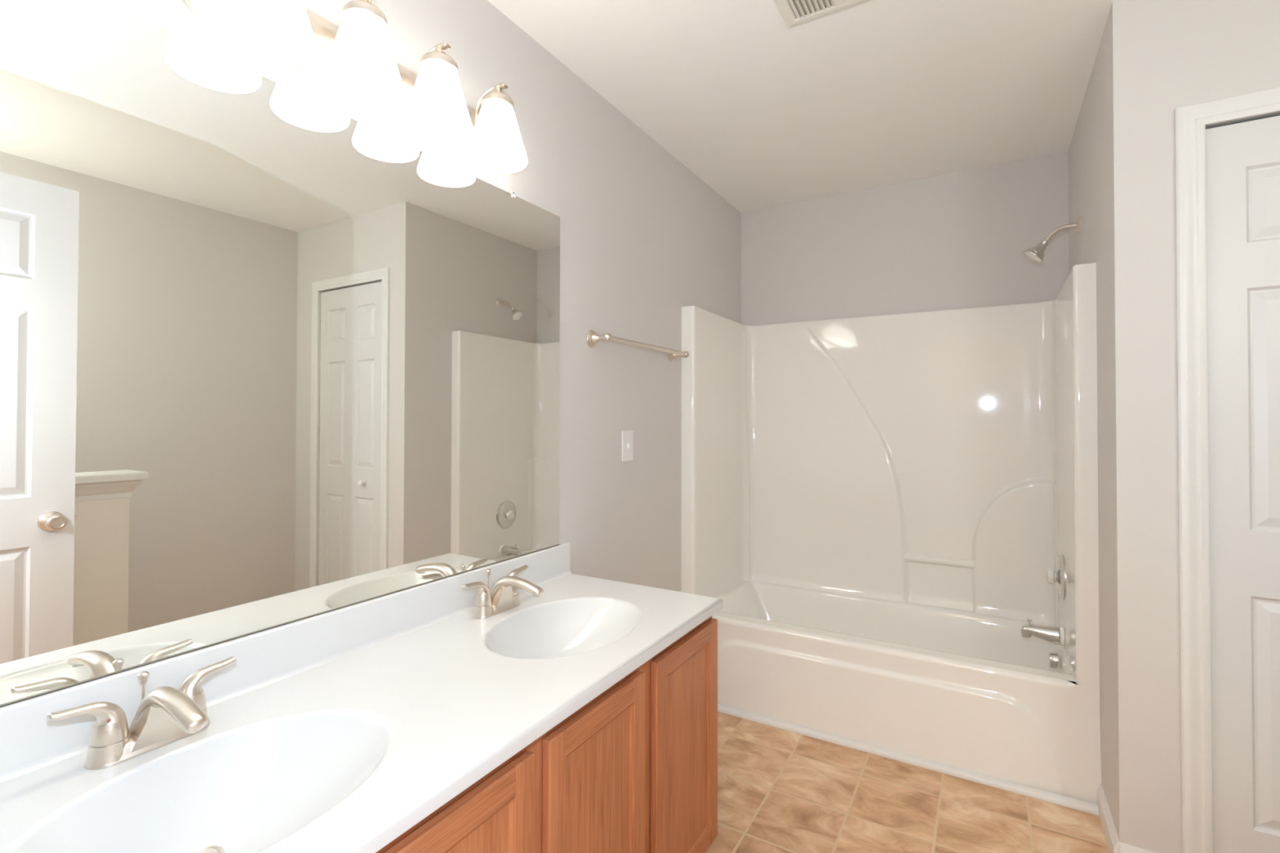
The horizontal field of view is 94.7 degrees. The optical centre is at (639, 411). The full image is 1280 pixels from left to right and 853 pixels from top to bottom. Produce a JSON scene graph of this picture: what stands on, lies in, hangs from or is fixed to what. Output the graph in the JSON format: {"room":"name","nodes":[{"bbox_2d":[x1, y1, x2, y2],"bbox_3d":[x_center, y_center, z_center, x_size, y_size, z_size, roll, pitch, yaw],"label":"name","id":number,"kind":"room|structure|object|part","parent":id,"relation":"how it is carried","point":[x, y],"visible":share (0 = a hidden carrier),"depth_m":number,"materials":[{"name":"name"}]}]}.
{"room":"bathroom","nodes":[
{"label":"bathroom","id":0,"kind":"room"},
{"bbox_2d":[103,0,741,591],"bbox_3d":[-0.639,0.051,1.437,0.120,2.451,4.823,0,-1,31],"label":"wall","id":1,"kind":"structure","parent":0,"point":[643,238],"depth_m":2.15,"materials":[{"name":"white paint"}]},
{"bbox_2d":[0,0,559,707],"bbox_3d":[-0.644,-0.116,1.301,0.011,1.088,1.493,0,-1,31],"label":"wall mirror","id":2,"kind":"object","parent":1,"relation":"attached to","point":[270,357],"visible":1,"depth_m":1.09,"materials":[{"name":"mirror"}]},
{"bbox_2d":[0,542,572,783],"bbox_3d":[-0.636,0.487,1.289,0.030,0.118,1.570,0,-1,31],"label":"backsplash","id":3,"kind":"structure","parent":1,"relation":"attached to","point":[29,742],"depth_m":1.13,"materials":[{"name":"white stone"}]},
{"bbox_2d":[182,0,527,173],"bbox_3d":[-0.536,-0.770,1.324,0.180,0.202,0.782,0,-1,31],"label":"vanity light","id":4,"kind":"object","parent":1,"relation":"attached to","point":[355,61],"visible":1,"depth_m":1.25,"materials":[{"name":"white glass"}]},
{"bbox_3d":[-0.674,-0.749,1.067,0.157,0.153,0.157,0,-1,31],"label":"lamp shade","id":5,"kind":"part","parent":4,"relation":"part of","materials":[{"name":"white glass"}]},
{"bbox_3d":[-0.674,-0.764,1.067,0.060,0.104,0.060,0,-1,31],"label":"bulb","id":6,"kind":"part","parent":4,"relation":"part of","materials":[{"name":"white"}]},
{"bbox_3d":[-0.575,-0.747,1.234,0.157,0.153,0.157,0,-1,31],"label":"lamp shade","id":7,"kind":"part","parent":4,"relation":"part of","materials":[{"name":"white glass"}]},
{"bbox_3d":[-0.575,-0.762,1.234,0.060,0.104,0.060,0,-1,31],"label":"bulb","id":8,"kind":"part","parent":4,"relation":"part of","materials":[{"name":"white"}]},
{"bbox_3d":[-0.499,-0.807,1.415,0.115,0.126,0.038,0,-1,31],"label":"arm","id":9,"kind":"part","parent":4,"relation":"part of","materials":[{"name":"silver metal"}]},
{"bbox_3d":[-0.477,-0.744,1.400,0.157,0.153,0.157,0,-1,31],"label":"lamp shade","id":10,"kind":"part","parent":4,"relation":"part of","materials":[{"name":"white glass"}]},
{"bbox_3d":[-0.401,-0.805,1.581,0.115,0.126,0.038,0,-1,31],"label":"arm","id":11,"kind":"part","parent":4,"relation":"part of","materials":[{"name":"silver metal"}]},
{"bbox_3d":[-0.378,-0.742,1.567,0.157,0.153,0.157,0,-1,31],"label":"lamp shade","id":12,"kind":"part","parent":4,"relation":"part of","materials":[{"name":"white glass"}]},
{"bbox_2d":[621,430,633,462],"bbox_3d":[-0.046,0.133,2.308,0.012,0.120,0.080,0,-1,31],"label":"wall switch","id":13,"kind":"object","parent":1,"relation":"attached to","point":[627,436],"visible":1,"depth_m":2.30,"materials":[{"name":"white plastic"}]},
{"bbox_2d":[586,329,688,362],"bbox_3d":[0.021,-0.258,2.353,0.085,0.063,0.683,0,-1,31],"label":"towel bar","id":14,"kind":"object","parent":1,"relation":"attached to","point":[592,338],"visible":1,"depth_m":2.19,"materials":[{"name":"silver metal"}]},
{"bbox_3d":[-0.137,-0.262,2.086,0.085,0.063,0.063,0,-1,31],"label":"post","id":15,"kind":"part","parent":14,"relation":"part of","materials":[{"name":"silver metal"}]},
{"bbox_3d":[0.179,-0.254,2.619,0.085,0.063,0.063,0,-1,31],"label":"post","id":16,"kind":"part","parent":14,"relation":"part of","materials":[{"name":"silver metal"}]},
{"bbox_2d":[487,0,1115,212],"bbox_3d":[0.524,-1.231,0.766,2.817,0.100,4.823,0,-1,31],"label":"ceiling","id":17,"kind":"structure","parent":0,"point":[766,113],"depth_m":2.06,"materials":[{"name":"white paint"}]},
{"bbox_2d":[773,0,871,28],"bbox_3d":[0.549,-1.165,1.617,0.350,0.009,0.202,0,-1,31],"label":"ceiling vent","id":18,"kind":"object","parent":17,"relation":"in","point":[793,12],"visible":1,"depth_m":1.70,"materials":[{"name":"white metal"}]},
{"bbox_2d":[741,151,1071,682],"bbox_3d":[1.320,0.075,3.009,1.650,2.451,0.120,0,-1,31],"label":"wall","id":19,"kind":"structure","parent":0,"point":[957,240],"depth_m":2.93,"materials":[{"name":"white paint"}]},
{"bbox_2d":[706,711,1109,852],"bbox_3d":[0.519,1.320,0.734,2.817,0.100,4.823,0,-1,31],"label":"floor","id":20,"kind":"structure","parent":0,"point":[780,790],"depth_m":1.91,"materials":[{"name":"tile"}]},
{"bbox_2d":[376,616,717,852],"bbox_3d":[-0.412,0.913,1.150,0.550,0.720,1.569,0,-1,31],"label":"vanity cabinet","id":21,"kind":"object","parent":20,"relation":"on","point":[633,769],"visible":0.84,"depth_m":1.24,"materials":[{"name":"brown wood"}]},
{"bbox_2d":[0,542,723,852],"bbox_3d":[-0.406,0.539,1.152,0.566,0.226,1.571,0,-1,31],"label":"countertop","id":22,"kind":"structure","parent":21,"relation":"on","point":[343,730],"depth_m":0.99,"materials":[{"name":"white stone"}]},
{"bbox_2d":[46,656,236,769],"bbox_3d":[-0.742,0.469,0.931,0.206,0.104,0.200,0,-1,-6],"label":"sink faucet","id":23,"kind":"object","parent":22,"relation":"on","point":[166,715],"visible":1,"depth_m":0.88,"materials":[{"name":"silver metal"}]},
{"bbox_3d":[-0.807,0.458,0.865,0.045,0.066,0.091,0,-1,31],"label":"handle","id":24,"kind":"part","parent":23,"relation":"part of","materials":[{"name":"silver metal"}]},
{"bbox_3d":[-0.795,0.460,0.944,0.014,0.086,0.014,0,-1,31],"label":"lift rod","id":25,"kind":"part","parent":23,"relation":"part of","materials":[{"name":"silver metal"}]},
{"bbox_3d":[-0.769,0.506,0.928,0.056,0.029,0.159,0,-1,31],"label":"plate","id":26,"kind":"part","parent":23,"relation":"part of","materials":[{"name":"silver metal"}]},
{"bbox_3d":[-0.712,0.469,0.895,0.178,0.090,0.072,0,-1,31],"label":"spout","id":27,"kind":"part","parent":23,"relation":"part of","materials":[{"name":"silver metal"}]},
{"bbox_3d":[-0.731,0.460,0.993,0.045,0.066,0.091,0,-1,31],"label":"handle","id":28,"kind":"part","parent":23,"relation":"part of","materials":[{"name":"silver metal"}]},
{"bbox_2d":[1,708,396,852],"bbox_3d":[-0.570,0.584,0.817,0.345,0.128,0.471,0,-1,31],"label":"sink basin","id":29,"kind":"object","parent":22,"relation":"in","point":[262,781],"depth_m":0.91,"materials":[{"name":"white ceramic"}]},
{"bbox_2d":[461,564,543,618],"bbox_3d":[-0.357,0.478,1.582,0.206,0.104,0.200,0,-1,-6],"label":"sink faucet","id":30,"kind":"object","parent":22,"relation":"on","point":[503,596],"visible":1,"depth_m":1.54,"materials":[{"name":"silver metal"}]},
{"bbox_3d":[-0.421,0.467,1.516,0.045,0.066,0.091,0,-1,31],"label":"handle","id":31,"kind":"part","parent":30,"relation":"part of","materials":[{"name":"silver metal"}]},
{"bbox_3d":[-0.410,0.469,1.596,0.014,0.086,0.014,0,-1,31],"label":"lift rod","id":32,"kind":"part","parent":30,"relation":"part of","materials":[{"name":"silver metal"}]},
{"bbox_3d":[-0.383,0.515,1.579,0.056,0.029,0.159,0,-1,31],"label":"plate","id":33,"kind":"part","parent":30,"relation":"part of","materials":[{"name":"silver metal"}]},
{"bbox_3d":[-0.326,0.478,1.546,0.178,0.090,0.072,0,-1,31],"label":"spout","id":34,"kind":"part","parent":30,"relation":"part of","materials":[{"name":"silver metal"}]},
{"bbox_3d":[-0.345,0.469,1.644,0.045,0.066,0.091,0,-1,31],"label":"handle","id":35,"kind":"part","parent":30,"relation":"part of","materials":[{"name":"silver metal"}]},
{"bbox_2d":[481,596,643,659],"bbox_3d":[-0.182,0.593,1.473,0.345,0.128,0.471,0,-1,31],"label":"sink basin","id":36,"kind":"object","parent":22,"relation":"in","point":[547,628],"depth_m":1.59,"materials":[{"name":"white ceramic"}]},
{"bbox_3d":[-0.293,0.580,0.871,0.019,0.060,0.324,0,-1,31],"label":"frame rail","id":37,"kind":"part","parent":21,"relation":"part of","materials":[{"name":"brown wood"}]},
{"bbox_3d":[-0.276,0.605,0.861,0.019,0.050,0.260,0,-1,31],"label":"rail","id":38,"kind":"part","parent":21,"relation":"part of","materials":[{"name":"brown wood"}]},
{"bbox_3d":[-0.277,0.886,0.857,0.014,0.520,0.262,0,-1,31],"label":"panel","id":39,"kind":"part","parent":21,"relation":"part of","materials":[{"name":"brown wood"}]},
{"bbox_3d":[-0.277,0.886,0.857,0.019,0.612,0.354,0,-1,31],"label":"door","id":40,"kind":"part","parent":21,"relation":"part of","materials":[{"name":"brown wood"}]},
{"bbox_3d":[-0.098,0.584,1.201,0.019,0.060,0.309,0,-1,31],"label":"frame rail","id":41,"kind":"part","parent":21,"relation":"part of","materials":[{"name":"brown wood"}]},
{"bbox_3d":[-0.081,0.890,1.187,0.019,0.612,0.339,0,-1,31],"label":"door","id":42,"kind":"part","parent":21,"relation":"part of","materials":[{"name":"brown wood"}]},
{"bbox_3d":[-0.081,0.609,1.190,0.019,0.050,0.245,0,-1,31],"label":"rail","id":43,"kind":"part","parent":21,"relation":"part of","materials":[{"name":"brown wood"}]},
{"bbox_3d":[-0.081,0.890,1.187,0.014,0.520,0.247,0,-1,31],"label":"panel","id":44,"kind":"part","parent":21,"relation":"part of","materials":[{"name":"brown wood"}]},
{"bbox_3d":[0.107,0.589,1.546,0.019,0.060,0.330,0,-1,31],"label":"frame rail","id":45,"kind":"part","parent":21,"relation":"part of","materials":[{"name":"brown wood"}]},
{"bbox_3d":[0.123,0.895,1.532,0.019,0.612,0.360,0,-1,31],"label":"door","id":46,"kind":"part","parent":21,"relation":"part of","materials":[{"name":"brown wood"}]},
{"bbox_3d":[0.123,0.614,1.536,0.019,0.050,0.266,0,-1,31],"label":"rail","id":47,"kind":"part","parent":21,"relation":"part of","materials":[{"name":"brown wood"}]},
{"bbox_3d":[0.123,0.895,1.532,0.014,0.520,0.268,0,-1,31],"label":"panel","id":48,"kind":"part","parent":21,"relation":"part of","materials":[{"name":"brown wood"}]},
{"bbox_3d":[0.122,1.176,1.529,0.019,0.050,0.266,0,-1,31],"label":"rail","id":49,"kind":"part","parent":21,"relation":"part of","materials":[{"name":"brown wood"}]},
{"bbox_2d":[681,262,1101,804],"bbox_3d":[1.032,0.403,2.638,1.529,1.782,0.804,0,-1,31],"label":"bathtub surround","id":50,"kind":"object","parent":20,"relation":"on","point":[877,509],"visible":0.98,"depth_m":2.71,"materials":[{"name":"white plastic"}]},
{"bbox_3d":[0.424,0.217,3.025,0.090,1.403,0.762,0,-1,31],"label":"panel","id":51,"kind":"part","parent":50,"relation":"part of","materials":[{"name":"white plastic"}]},
{"bbox_2d":[712,580,1075,682],"bbox_3d":[1.034,1.077,2.631,1.408,0.325,0.684,0,-1,31],"label":"basin","id":52,"kind":"object","parent":50,"relation":"in","point":[972,637],"depth_m":2.74,"materials":[{"name":"white plastic"}]},
{"bbox_3d":[1.205,0.217,2.931,1.529,1.403,0.128,0,-1,31],"label":"panel","id":53,"kind":"part","parent":50,"relation":"part of","materials":[{"name":"white plastic"}]},
{"bbox_2d":[717,703,1098,815],"bbox_3d":[0.816,1.278,2.272,1.512,0.022,0.024,0,-1,31],"label":"trim","id":54,"kind":"structure","parent":50,"relation":"attached to","point":[1076,804],"depth_m":2.14,"materials":[{"name":"white paint"}]},
{"bbox_2d":[1019,618,1064,645],"bbox_3d":[1.578,0.863,2.317,0.143,0.082,0.069,0,-1,31],"label":"tub spout","id":55,"kind":"object","parent":50,"relation":"attached to","point":[1053,634],"visible":1,"depth_m":2.29,"materials":[{"name":"silver metal"}]},
{"bbox_3d":[1.576,0.869,2.318,0.139,0.066,0.064,0,-1,31],"label":"spout","id":56,"kind":"part","parent":55,"relation":"part of","materials":[{"name":"silver metal"}]},
{"bbox_2d":[1048,651,1058,669],"bbox_3d":[1.610,0.967,2.297,0.028,0.061,0.061,0,-1,31],"label":"overflow plate","id":57,"kind":"object","parent":50,"relation":"attached to","point":[1053,656],"visible":1,"depth_m":2.28,"materials":[{"name":"silver metal"}]},
{"bbox_2d":[1046,554,1065,600],"bbox_3d":[1.634,0.647,2.322,0.050,0.177,0.177,0,-1,31],"label":"shower valve","id":58,"kind":"object","parent":50,"relation":"attached to","point":[1058,575],"visible":1,"depth_m":2.29,"materials":[{"name":"silver metal"}]},
{"bbox_3d":[1.621,0.647,2.329,0.020,0.063,0.063,0,-1,31],"label":"knob","id":59,"kind":"part","parent":58,"relation":"part of","materials":[{"name":"white plastic"}]},
{"bbox_3d":[1.645,0.647,2.315,0.024,0.177,0.177,0,-1,31],"label":"plate","id":60,"kind":"part","parent":58,"relation":"part of","materials":[{"name":"silver metal"}]},
{"bbox_3d":[1.639,0.209,2.231,0.069,1.403,0.634,0,-1,31],"label":"panel","id":61,"kind":"part","parent":50,"relation":"part of","materials":[{"name":"white plastic"}]},
{"bbox_2d":[1068,26,1111,815],"bbox_3d":[1.701,0.064,2.151,0.120,2.451,0.970,0,-1,31],"label":"wall","id":62,"kind":"structure","parent":0,"point":[1087,170],"depth_m":1.90,"materials":[{"name":"white paint"}]},
{"bbox_2d":[1022,217,1080,262],"bbox_3d":[1.633,-0.679,2.341,0.188,0.160,0.084,0,-1,31],"label":"shower","id":63,"kind":"object","parent":62,"relation":"attached to","point":[1036,253],"visible":1,"depth_m":2.34,"materials":[{"name":"silver metal"}]},
{"bbox_3d":[1.663,-0.707,2.324,0.119,0.064,0.020,0,-1,31],"label":"arm","id":64,"kind":"part","parent":63,"relation":"part of","materials":[{"name":"silver metal"}]},
{"bbox_2d":[1097,783,1119,852],"bbox_3d":[1.416,1.244,1.789,0.013,0.082,0.324,0,-1,31],"label":"baseboard","id":65,"kind":"structure","parent":62,"relation":"attached to","point":[1111,837],"depth_m":1.76,"materials":[{"name":"white paint"}]},
{"bbox_2d":[1105,0,1279,852],"bbox_3d":[1.822,0.056,1.446,1.047,2.451,0.120,0,-1,31],"label":"wall","id":66,"kind":"structure","parent":0,"point":[1162,56],"depth_m":1.62,"materials":[{"name":"white paint"}]},
{"bbox_2d":[1120,842,1155,852],"bbox_3d":[1.392,1.242,1.606,0.132,0.082,0.013,0,-1,31],"label":"baseboard","id":67,"kind":"structure","parent":66,"relation":"attached to","point":[1124,848],"depth_m":1.63,"materials":[{"name":"white paint"}]},
{"bbox_2d":[1174,86,1279,852],"bbox_3d":[1.794,0.228,1.449,0.732,2.106,0.138,0,-1,31],"label":"door frame","id":68,"kind":"structure","parent":66,"relation":"attached to","point":[1191,120],"depth_m":1.56,"materials":[{"name":"white paint"}]},
{"bbox_2d":[1205,115,1279,852],"bbox_3d":[1.775,0.251,1.418,0.609,2.035,0.091,0,-1,31],"label":"door","id":69,"kind":"structure","parent":66,"relation":"in","point":[1242,159],"depth_m":1.53,"materials":[{"name":"white paint"}]}
]}

